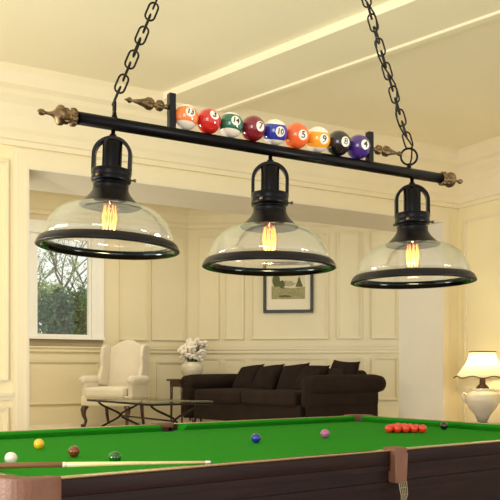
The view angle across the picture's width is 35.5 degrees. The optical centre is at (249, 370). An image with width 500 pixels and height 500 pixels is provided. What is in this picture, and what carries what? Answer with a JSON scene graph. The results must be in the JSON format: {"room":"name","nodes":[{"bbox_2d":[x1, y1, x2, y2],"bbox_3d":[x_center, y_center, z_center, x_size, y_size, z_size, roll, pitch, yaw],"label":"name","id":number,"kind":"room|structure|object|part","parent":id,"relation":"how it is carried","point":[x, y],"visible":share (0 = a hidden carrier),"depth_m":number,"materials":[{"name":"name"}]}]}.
{"room":"games hall","nodes":[
{"label":"games hall","id":0,"kind":"room"},
{"bbox_2d":[29,213,187,408],"bbox_3d":[-4.345,-0.800,9.634,8.108,3.220,0.200,0,0,-30],"label":"wall","id":1,"kind":"structure","parent":0,"point":[49,382],"depth_m":11.04,"materials":[{"name":"beige paint"}]},
{"bbox_2d":[29,339,102,342],"bbox_3d":[-2.824,-0.405,10.362,1.803,0.044,0.060,0,0,-30],"label":"window sill","id":2,"kind":"structure","parent":1,"relation":"attached to","point":[30,340],"depth_m":10.51,"materials":[{"name":"white paint"}]},
{"bbox_2d":[29,219,104,339],"bbox_3d":[-2.844,-1.219,10.397,1.836,1.582,0.200,0,0,-30],"label":"window","id":3,"kind":"structure","parent":1,"relation":"in","point":[95,266],"depth_m":10.71,"materials":[{"name":"white paint"}]},
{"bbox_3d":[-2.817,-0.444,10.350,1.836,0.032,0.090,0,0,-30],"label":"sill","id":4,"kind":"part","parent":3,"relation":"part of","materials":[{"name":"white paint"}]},
{"bbox_2d":[29,229,187,424],"bbox_3d":[-4.348,-0.640,9.489,7.958,2.700,0.050,0,0,-30],"label":"trim","id":5,"kind":"structure","parent":1,"relation":"attached to","point":[71,415],"depth_m":10.95,"materials":[{"name":"beige paint"}]},
{"bbox_2d":[29,190,188,228],"bbox_3d":[-4.328,-2.250,9.454,7.958,0.320,0.130,0,0,-30],"label":"trim","id":6,"kind":"structure","parent":1,"relation":"attached to","point":[40,202],"depth_m":10.77,"materials":[{"name":"beige paint"}]},
{"bbox_2d":[29,419,219,429],"bbox_3d":[-2.509,0.760,10.062,11.716,0.100,7.064,0,0,-30],"label":"floor","id":7,"kind":"structure","parent":0,"point":[95,424],"depth_m":10.35,"materials":[{"name":"beige carpet"}]},
{"bbox_2d":[79,340,149,426],"bbox_3d":[-1.725,0.148,10.197,0.769,1.146,0.907,0,0,14],"label":"chair","id":8,"kind":"object","parent":7,"relation":"on","point":[124,368],"visible":0.94,"depth_m":10.31,"materials":[{"name":"beige fabric"}]},
{"bbox_3d":[-2.101,0.565,9.901,0.109,0.312,0.082,0,0,-37],"label":"leg","id":9,"kind":"part","parent":8,"relation":"part of","materials":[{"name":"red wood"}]},
{"bbox_3d":[-2.067,0.237,10.185,0.112,0.356,0.570,0,0,14],"label":"armrest","id":10,"kind":"part","parent":8,"relation":"part of","materials":[{"name":"beige fabric"}]},
{"bbox_2d":[85,386,127,397],"bbox_3d":[-1.762,0.272,10.052,0.540,0.153,0.607,0,0,14],"label":"seat cushion","id":11,"kind":"object","parent":8,"relation":"on","point":[90,391],"depth_m":9.77,"materials":[{"name":"beige fabric"}]},
{"bbox_3d":[-1.916,0.573,10.475,0.048,0.288,0.116,0,0,14],"label":"leg","id":12,"kind":"part","parent":8,"relation":"part of","materials":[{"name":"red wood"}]},
{"bbox_3d":[-1.748,0.380,10.105,0.666,0.128,0.644,0,0,14],"label":"seat frame","id":13,"kind":"part","parent":8,"relation":"part of","materials":[{"name":"beige fabric"}]},
{"bbox_3d":[-1.645,0.009,10.518,0.539,0.869,0.246,0,0,14],"label":"backrest","id":14,"kind":"part","parent":8,"relation":"part of","materials":[{"name":"beige fabric"}]},
{"bbox_3d":[-1.533,0.565,9.760,0.082,0.312,0.109,0,0,-25],"label":"leg","id":15,"kind":"part","parent":8,"relation":"part of","materials":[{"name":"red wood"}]},
{"bbox_3d":[-1.430,0.237,10.026,0.112,0.356,0.570,0,0,14],"label":"armrest","id":16,"kind":"part","parent":8,"relation":"part of","materials":[{"name":"beige fabric"}]},
{"bbox_3d":[-1.427,0.573,10.353,0.048,0.288,0.116,0,0,14],"label":"leg","id":17,"kind":"part","parent":8,"relation":"part of","materials":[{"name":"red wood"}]},
{"bbox_2d":[87,398,211,425],"bbox_3d":[-1.141,0.507,8.568,0.740,0.392,1.600,0,0,-35],"label":"coffee table","id":18,"kind":"object","parent":7,"relation":"on","point":[99,400],"visible":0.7,"depth_m":8.51,"materials":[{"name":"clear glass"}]},
{"bbox_3d":[-1.501,0.515,9.082,0.603,0.374,0.025,0,0,-35],"label":"leg","id":19,"kind":"part","parent":18,"relation":"part of","materials":[{"name":"metal"}]},
{"bbox_3d":[-1.515,0.515,9.102,0.603,0.374,0.025,0,0,-35],"label":"leg","id":20,"kind":"part","parent":18,"relation":"part of","materials":[{"name":"metal"}]},
{"bbox_3d":[-1.141,0.318,8.568,0.740,0.014,1.600,0,0,-35],"label":"glass","id":21,"kind":"part","parent":18,"relation":"part of","materials":[{"name":"clear glass"}]},
{"bbox_3d":[-1.141,0.337,8.568,0.722,0.022,1.582,0,0,-35],"label":"frame","id":22,"kind":"part","parent":18,"relation":"part of","materials":[{"name":"metal"}]},
{"bbox_3d":[-0.767,0.515,8.034,0.603,0.374,0.025,0,0,-35],"label":"leg","id":23,"kind":"part","parent":18,"relation":"part of","materials":[{"name":"metal"}]},
{"bbox_3d":[-0.781,0.515,8.053,0.603,0.374,0.025,0,0,-35],"label":"leg","id":24,"kind":"part","parent":18,"relation":"part of","materials":[{"name":"metal"}]},
{"bbox_2d":[166,379,201,422],"bbox_3d":[-0.894,0.410,10.900,0.420,0.600,0.380,0,0,-38],"label":"side table","id":25,"kind":"object","parent":7,"relation":"on","point":[173,382],"visible":0.38,"depth_m":10.82,"materials":[{"name":"brown wood"}]},
{"bbox_3d":[-1.100,0.430,10.911,0.041,0.560,0.041,0,0,-16],"label":"leg","id":26,"kind":"part","parent":25,"relation":"part of","materials":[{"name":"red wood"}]},
{"bbox_3d":[-0.933,0.430,10.698,0.041,0.560,0.041,0,0,29],"label":"leg","id":27,"kind":"part","parent":25,"relation":"part of","materials":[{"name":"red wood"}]},
{"bbox_2d":[177,338,207,375],"bbox_3d":[-0.803,-0.176,10.887,0.444,0.573,0.449,0,0,0],"label":"flower vase","id":28,"kind":"object","parent":25,"relation":"on","point":[195,350],"visible":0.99,"depth_m":10.79,"materials":[{"name":"beige ceramic"}]},
{"bbox_2d":[181,368,385,421],"bbox_3d":[0.333,0.338,9.858,1.211,0.744,2.642,0,0,-38],"label":"sofa","id":29,"kind":"object","parent":7,"relation":"on","point":[335,393],"visible":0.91,"depth_m":9.10,"materials":[{"name":"brown fabric"}]},
{"bbox_3d":[-0.410,0.334,10.808,1.211,0.593,0.230,0,0,-38],"label":"armrest","id":30,"kind":"part","parent":29,"relation":"part of","materials":[{"name":"brown fabric"}]},
{"bbox_2d":[195,388,275,403],"bbox_3d":[-0.134,0.325,10.137,0.780,0.203,1.007,0,0,-38],"label":"seat cushion","id":31,"kind":"object","parent":29,"relation":"on","point":[219,395],"depth_m":9.85,"materials":[{"name":"brown fabric"}]},
{"bbox_2d":[232,364,263,387],"bbox_3d":[-0.035,0.105,10.433,0.288,0.408,0.487,0,0,-43],"label":"cushion","id":32,"kind":"object","parent":29,"relation":"on","point":[245,377],"visible":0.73,"depth_m":10.34,"materials":[{"name":"brown fabric"}]},
{"bbox_2d":[251,364,284,389],"bbox_3d":[0.217,0.105,10.110,0.288,0.402,0.483,0,0,-43],"label":"cushion","id":33,"kind":"object","parent":29,"relation":"on","point":[267,377],"visible":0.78,"depth_m":10.00,"materials":[{"name":"brown fabric"}]},
{"bbox_2d":[241,389,300,406],"bbox_3d":[0.491,0.325,9.338,0.780,0.203,1.007,0,0,-38],"label":"seat cushion","id":34,"kind":"object","parent":29,"relation":"on","point":[281,397],"depth_m":9.07,"materials":[{"name":"brown fabric"}]},
{"bbox_2d":[276,362,309,389],"bbox_3d":[0.525,0.105,9.716,0.261,0.425,0.486,0,0,-42],"label":"cushion","id":35,"kind":"object","parent":29,"relation":"on","point":[289,374],"visible":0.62,"depth_m":9.65,"materials":[{"name":"brown fabric"}]},
{"bbox_2d":[291,365,329,389],"bbox_3d":[0.722,0.105,9.464,0.294,0.362,0.460,0,0,-36],"label":"cushion","id":36,"kind":"object","parent":29,"relation":"on","point":[308,370],"visible":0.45,"depth_m":9.42,"materials":[{"name":"brown fabric"}]},
{"bbox_2d":[326,368,344,374],"bbox_3d":[0.829,0.135,9.602,0.222,0.337,1.005,0,0,-38],"label":"cushion","id":37,"kind":"object","parent":29,"relation":"on","point":[331,371],"depth_m":9.26,"materials":[{"name":"brown fabric"}]},
{"bbox_3d":[1.075,0.334,8.908,1.211,0.593,0.230,0,0,-38],"label":"armrest","id":38,"kind":"part","parent":29,"relation":"part of","materials":[{"name":"brown fabric"}]},
{"bbox_2d":[331,360,360,373],"bbox_3d":[1.097,0.080,9.325,0.229,0.439,0.482,0,0,-37],"label":"cushion","id":39,"kind":"object","parent":29,"relation":"on","point":[350,367],"visible":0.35,"depth_m":9.21,"materials":[{"name":"brown fabric"}]},
{"bbox_2d":[0,144,457,430],"bbox_3d":[-2.187,-0.565,6.305,10.516,3.550,0.655,0,0,-30],"label":"wall","id":40,"kind":"structure","parent":0,"point":[5,150],"depth_m":6.11,"materials":[{"name":"paint"}]},
{"bbox_2d":[0,159,13,430],"bbox_3d":[-4.211,-0.217,4.738,5.445,2.855,0.035,0,0,-30],"label":"trim","id":41,"kind":"structure","parent":40,"relation":"attached to","point":[3,395],"depth_m":6.08,"materials":[{"name":"beige paint"}]},
{"bbox_2d":[0,61,457,208],"bbox_3d":[-2.106,-2.053,5.864,10.216,0.575,0.190,0,0,-30],"label":"trim","id":42,"kind":"structure","parent":40,"relation":"attached to","point":[24,90],"depth_m":6.64,"materials":[{"name":"beige paint"}]},
{"bbox_2d":[12,147,449,429],"bbox_3d":[0.151,-0.269,7.253,4.626,2.958,0.040,0,0,-30],"label":"trim","id":43,"kind":"structure","parent":40,"relation":"attached to","point":[22,159],"depth_m":6.33,"materials":[{"name":"beige paint"}]},
{"bbox_2d":[28,168,443,429],"bbox_3d":[-0.015,-0.196,7.542,4.408,2.812,0.703,0,0,-30],"label":"trim","id":44,"kind":"structure","parent":40,"relation":"attached to","point":[421,311],"depth_m":8.36,"materials":[{"name":"beige paint"}]},
{"bbox_2d":[0,0,499,148],"bbox_3d":[-0.439,-2.390,2.276,11.516,0.100,9.381,0,0,-30],"label":"ceiling","id":45,"kind":"structure","parent":0,"point":[448,86],"depth_m":5.80,"materials":[{"name":"beige paint"}]},
{"bbox_2d":[34,0,476,288],"bbox_3d":[0.074,-1.282,1.812,1.142,2.114,0.338,0,0,-30],"label":"pendant lamp","id":46,"kind":"object","parent":45,"relation":"hanging from","point":[111,181],"visible":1,"depth_m":1.75,"materials":[{"name":"black metal"}]},
{"bbox_3d":[-0.289,-0.302,1.600,0.268,0.074,0.268,2,0,-30],"label":"lamp shade","id":47,"kind":"part","parent":46,"relation":"part of","materials":[{"name":"clear glass"}]},
{"bbox_3d":[-0.103,-1.062,1.702,0.416,1.037,0.024,0,0,-30],"label":"chain","id":48,"kind":"part","parent":46,"relation":"part of","materials":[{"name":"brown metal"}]},
{"bbox_3d":[-0.168,-0.548,1.665,0.015,0.087,0.016,0,0,-30],"label":"ball stop post","id":49,"kind":"part","parent":46,"relation":"part of","materials":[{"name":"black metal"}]},
{"bbox_3d":[0.044,-0.292,1.789,0.282,0.078,0.282,1,0,-30],"label":"lamp shade","id":50,"kind":"part","parent":46,"relation":"part of","materials":[{"name":"clear glass"}]},
{"bbox_3d":[0.296,-0.548,1.933,0.015,0.087,0.016,0,0,-30],"label":"ball stop post","id":51,"kind":"part","parent":46,"relation":"part of","materials":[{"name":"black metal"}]},
{"bbox_3d":[0.238,-1.074,1.899,0.408,1.012,0.022,0,0,-30],"label":"chain","id":52,"kind":"part","parent":46,"relation":"part of","materials":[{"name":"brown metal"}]},
{"bbox_3d":[0.247,-1.044,1.904,0.398,1.053,0.025,0,0,-30],"label":"power cord","id":53,"kind":"part","parent":46,"relation":"part of","materials":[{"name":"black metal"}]},
{"bbox_3d":[0.417,-0.284,2.002,0.292,0.080,0.292,-1,0,-30],"label":"lamp shade","id":54,"kind":"part","parent":46,"relation":"part of","materials":[{"name":"clear glass"}]},
{"bbox_2d":[188,225,398,406],"bbox_3d":[2.071,-0.800,11.181,6.000,3.220,0.200,0,0,8],"label":"wall","id":55,"kind":"structure","parent":0,"point":[314,324],"depth_m":11.25,"materials":[{"name":"beige paint"}]},
{"bbox_2d":[188,208,332,228],"bbox_3d":[2.048,-2.250,11.018,6.000,0.320,0.130,0,0,8],"label":"trim","id":56,"kind":"structure","parent":55,"relation":"attached to","point":[198,218],"depth_m":11.36,"materials":[{"name":"beige paint"}]},
{"bbox_2d":[263,261,312,312],"bbox_3d":[0.552,-1.209,11.269,0.726,0.738,0.040,0,0,8],"label":"framed picture","id":57,"kind":"object","parent":55,"relation":"attached to","point":[281,294],"visible":0.96,"depth_m":11.27,"materials":[{"name":"paper"}]},
{"bbox_2d":[272,275,304,287],"bbox_3d":[0.552,-1.244,11.270,0.486,0.408,0.002,0,0,8],"label":"print","id":58,"kind":"object","parent":57,"relation":"attached to","point":[277,281],"depth_m":11.27,"materials":[{"name":"paper"}]},
{"bbox_2d":[188,231,398,418],"bbox_3d":[2.053,-0.640,11.058,6.000,2.700,0.050,0,0,8],"label":"trim","id":59,"kind":"structure","parent":55,"relation":"attached to","point":[382,411],"depth_m":11.24,"materials":[{"name":"beige paint"}]},
{"bbox_2d":[163,0,499,112],"bbox_3d":[4.221,-2.301,2.015,0.609,0.078,13.596,0,0,-45],"label":"ceiling beam","id":60,"kind":"structure","parent":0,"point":[348,43],"depth_m":5.55,"materials":[{"name":"beige paint"}]},
{"bbox_2d":[458,199,499,422],"bbox_3d":[3.663,-0.565,6.287,0.200,3.550,5.226,0,0,-30],"label":"wall","id":61,"kind":"structure","parent":0,"point":[483,235],"depth_m":8.22,"materials":[{"name":"paint"}]},
{"bbox_2d":[456,212,499,421],"bbox_3d":[3.562,-0.207,6.228,0.035,2.835,5.226,0,0,-30],"label":"trim","id":62,"kind":"structure","parent":61,"relation":"attached to","point":[459,388],"depth_m":8.39,"materials":[{"name":"beige paint"}]},
{"bbox_2d":[458,136,499,208],"bbox_3d":[3.494,-2.053,6.189,0.190,0.575,5.226,0,0,-30],"label":"trim","id":63,"kind":"structure","parent":61,"relation":"attached to","point":[478,163],"depth_m":8.10,"materials":[{"name":"beige paint"}]},
{"bbox_3d":[-0.325,1.260,2.079,14.436,0.100,13.488,0,0,0],"label":"floor","id":64,"kind":"structure","parent":0,"visible":0},
{"bbox_2d":[0,414,499,499],"bbox_3d":[0.060,0.772,4.286,3.507,0.875,2.168,0,0,-36],"label":"table","id":65,"kind":"object","parent":64,"relation":"on","point":[291,460],"visible":1,"depth_m":3.58,"materials":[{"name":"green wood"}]},
{"bbox_2d":[4,452,17,462],"bbox_3d":[-0.985,0.360,3.215,0.052,0.052,0.052,0,0,0],"label":"ball","id":66,"kind":"object","parent":65,"relation":"on","point":[10,457],"visible":0.84,"depth_m":3.20,"materials":[{"name":"white plastic"}]},
{"bbox_2d":[0,469,25,475],"bbox_3d":[-1.288,0.366,3.311,0.055,0.040,1.879,0,0,-36],"label":"cushion","id":67,"kind":"object","parent":65,"relation":"on","point":[2,471],"depth_m":2.64,"materials":[{"name":"green fabric"}]},
{"bbox_2d":[34,439,43,448],"bbox_3d":[-1.040,0.360,3.844,0.052,0.052,0.052,0,0,0],"label":"ball","id":68,"kind":"object","parent":65,"relation":"on","point":[38,443],"visible":1,"depth_m":3.83,"materials":[{"name":"yellow plastic"}]},
{"bbox_2d":[68,446,79,456],"bbox_3d":[-0.787,0.360,3.486,0.052,0.052,0.052,0,0,0],"label":"ball","id":69,"kind":"object","parent":65,"relation":"on","point":[73,451],"visible":1,"depth_m":3.47,"materials":[{"name":"brown plastic"}]},
{"bbox_2d":[0,425,161,438],"bbox_3d":[-1.193,0.366,4.573,1.580,0.040,0.055,0,0,-36],"label":"cushion","id":70,"kind":"object","parent":65,"relation":"on","point":[85,431],"depth_m":4.67,"materials":[{"name":"green fabric"}]},
{"bbox_2d":[0,461,211,468],"bbox_3d":[-0.826,0.329,2.701,1.429,0.029,0.029,1,0,-17],"label":"snooker cue","id":71,"kind":"object","parent":65,"relation":"on","point":[123,463],"visible":1,"depth_m":2.77,"materials":[{"name":"beige wood"}]},
{"bbox_2d":[109,451,120,461],"bbox_3d":[-0.561,0.360,3.244,0.052,0.052,0.052,0,0,0],"label":"ball","id":72,"kind":"object","parent":65,"relation":"on","point":[114,456],"visible":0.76,"depth_m":3.23,"materials":[{"name":"green plastic"}]},
{"bbox_3d":[0.118,0.381,5.583,1.599,0.059,0.045,0,0,-36],"label":"wooden rail","id":73,"kind":"part","parent":65,"relation":"part of","materials":[{"name":"brown wood"}]},
{"bbox_2d":[55,449,380,475],"bbox_3d":[-0.059,0.366,3.006,1.580,0.040,0.055,0,0,-36],"label":"cushion","id":74,"kind":"object","parent":65,"relation":"on","point":[372,449],"depth_m":2.91,"materials":[{"name":"green fabric"}]},
{"bbox_3d":[-0.023,0.381,2.971,1.537,0.059,0.045,0,0,-36],"label":"wooden rail","id":75,"kind":"part","parent":65,"relation":"part of","materials":[{"name":"brown wood"}]},
{"bbox_2d":[251,433,260,442],"bbox_3d":[0.032,0.360,4.170,0.052,0.052,0.052,0,0,0],"label":"ball","id":76,"kind":"object","parent":65,"relation":"on","point":[255,438],"visible":1,"depth_m":4.15,"materials":[{"name":"blue plastic"}]},
{"bbox_2d":[177,416,354,429],"bbox_3d":[0.179,0.366,5.566,1.580,0.040,0.055,0,0,-36],"label":"cushion","id":77,"kind":"object","parent":65,"relation":"on","point":[326,419],"depth_m":5.48,"materials":[{"name":"green fabric"}]},
{"bbox_3d":[0.060,0.580,4.286,3.461,0.340,2.067,0,0,-36],"label":"molding","id":78,"kind":"part","parent":65,"relation":"part of","materials":[{"name":"brown wood"}]},
{"bbox_2d":[320,429,329,437],"bbox_3d":[0.430,0.360,4.476,0.052,0.052,0.052,0,0,0],"label":"ball","id":79,"kind":"object","parent":65,"relation":"on","point":[324,433],"visible":1,"depth_m":4.46,"materials":[{"name":"pink plastic"}]},
{"bbox_2d":[385,425,392,432],"bbox_3d":[0.865,0.360,4.855,0.052,0.052,0.052,0,0,0],"label":"ball","id":80,"kind":"object","parent":65,"relation":"on","point":[388,428],"visible":1,"depth_m":4.84,"materials":[{"name":"red plastic"}]},
{"bbox_2d":[393,425,401,432],"bbox_3d":[0.918,0.360,4.858,0.052,0.052,0.052,0,0,0],"label":"ball","id":81,"kind":"object","parent":65,"relation":"on","point":[397,428],"visible":1,"depth_m":4.84,"materials":[{"name":"red plastic"}]},
{"bbox_2d":[402,425,409,432],"bbox_3d":[0.971,0.360,4.861,0.052,0.052,0.052,0,0,0],"label":"ball","id":82,"kind":"object","parent":65,"relation":"on","point":[405,428],"visible":1,"depth_m":4.84,"materials":[{"name":"red plastic"}]},
{"bbox_2d":[410,425,417,432],"bbox_3d":[1.024,0.360,4.864,0.052,0.052,0.052,0,0,0],"label":"ball","id":83,"kind":"object","parent":65,"relation":"on","point":[414,428],"visible":1,"depth_m":4.84,"materials":[{"name":"red plastic"}]},
{"bbox_2d":[418,424,426,432],"bbox_3d":[1.077,0.360,4.867,0.052,0.052,0.052,0,0,0],"label":"ball","id":84,"kind":"object","parent":65,"relation":"on","point":[422,428],"visible":1,"depth_m":4.85,"materials":[{"name":"red plastic"}]},
{"bbox_2d":[362,416,499,430],"bbox_3d":[1.408,0.366,5.262,0.055,0.040,1.879,0,0,-36],"label":"cushion","id":85,"kind":"object","parent":65,"relation":"on","point":[374,419],"depth_m":5.42,"materials":[{"name":"green fabric"}]},
{"bbox_2d":[440,422,447,429],"bbox_3d":[1.274,0.360,5.121,0.052,0.052,0.052,0,0,0],"label":"ball","id":86,"kind":"object","parent":65,"relation":"on","point":[443,425],"visible":1,"depth_m":5.10,"materials":[{"name":"black plastic"}]},
{"bbox_3d":[1.313,0.381,3.938,1.593,0.059,0.045,0,0,-36],"label":"wooden rail","id":87,"kind":"part","parent":65,"relation":"part of","materials":[{"name":"brown wood"}]},
{"bbox_2d":[408,439,499,446],"bbox_3d":[1.313,0.366,3.999,1.580,0.040,0.055,0,0,-36],"label":"cushion","id":88,"kind":"object","parent":65,"relation":"on","point":[494,439],"depth_m":3.72,"materials":[{"name":"green fabric"}]},
{"bbox_3d":[2.317,0.868,7.777,0.440,0.683,0.520,0,0,-30],"label":"console table","id":89,"kind":"object","parent":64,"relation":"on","visible":0},
{"bbox_2d":[453,351,499,422],"bbox_3d":[2.310,0.166,7.750,0.543,0.721,0.543,0,0,-8],"label":"table lamp","id":90,"kind":"object","parent":89,"relation":"on","point":[482,400],"visible":0.96,"depth_m":7.63,"materials":[{"name":"white ceramic"}]},
{"bbox_3d":[2.310,-0.060,7.750,0.541,0.270,0.541,0,0,-8],"label":"shade trim","id":91,"kind":"part","parent":90,"relation":"part of","materials":[{"name":"fabric"}]},
{"bbox_3d":[2.310,-0.060,7.750,0.530,0.258,0.530,0,0,-8],"label":"lamp shade","id":92,"kind":"part","parent":90,"relation":"part of","materials":[{"name":"white fabric"}]},
{"label":"outside","id":93,"kind":"structure","parent":0,"visible":0},
{"bbox_3d":[-13.718,1.460,15.761,26.812,0.100,26.440,0,0,0],"label":"floor","id":94,"kind":"structure","parent":93,"visible":0},
{"bbox_2d":[37,278,68,333],"bbox_3d":[-4.085,-0.224,15.494,1.063,3.281,0.830,0,0,0],"label":"shrub","id":95,"kind":"object","parent":94,"relation":"on","point":[41,290],"visible":0.15,"depth_m":15.37,"materials":[{"name":"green plant"}]},
{"bbox_2d":[37,249,80,283],"bbox_3d":[-6.956,-1.254,23.157,3.455,5.357,2.366,0,0,0],"label":"tree","id":96,"kind":"object","parent":94,"relation":"on","point":[42,258],"visible":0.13,"depth_m":23.67,"materials":[{"name":"grey plant"}]},
{"bbox_2d":[37,286,86,334],"bbox_3d":[-3.344,-0.052,14.199,1.270,2.995,1.043,0,0,0],"label":"shrub","id":97,"kind":"object","parent":94,"relation":"on","point":[64,316],"visible":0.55,"depth_m":13.97,"materials":[{"name":"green plant"}]},
{"bbox_3d":[-3.321,0.225,14.201,0.588,2.385,0.789,0,0,0],"label":"stem","id":98,"kind":"part","parent":97,"relation":"part of","materials":[{"name":"plant"}]},
{"bbox_2d":[37,239,86,325],"bbox_3d":[-4.346,-1.396,19.800,4.155,5.619,2.241,0,0,30],"label":"tree","id":99,"kind":"object","parent":94,"relation":"on","point":[74,269],"visible":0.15,"depth_m":19.64,"materials":[{"name":"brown plant"}]},
{"bbox_2d":[75,284,86,331],"bbox_3d":[-3.632,-0.246,17.207,0.773,3.326,0.722,0,0,-41],"label":"shrub","id":100,"kind":"object","parent":94,"relation":"on","point":[83,291],"visible":0.06,"depth_m":17.15,"materials":[{"name":"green plant"}]}
]}

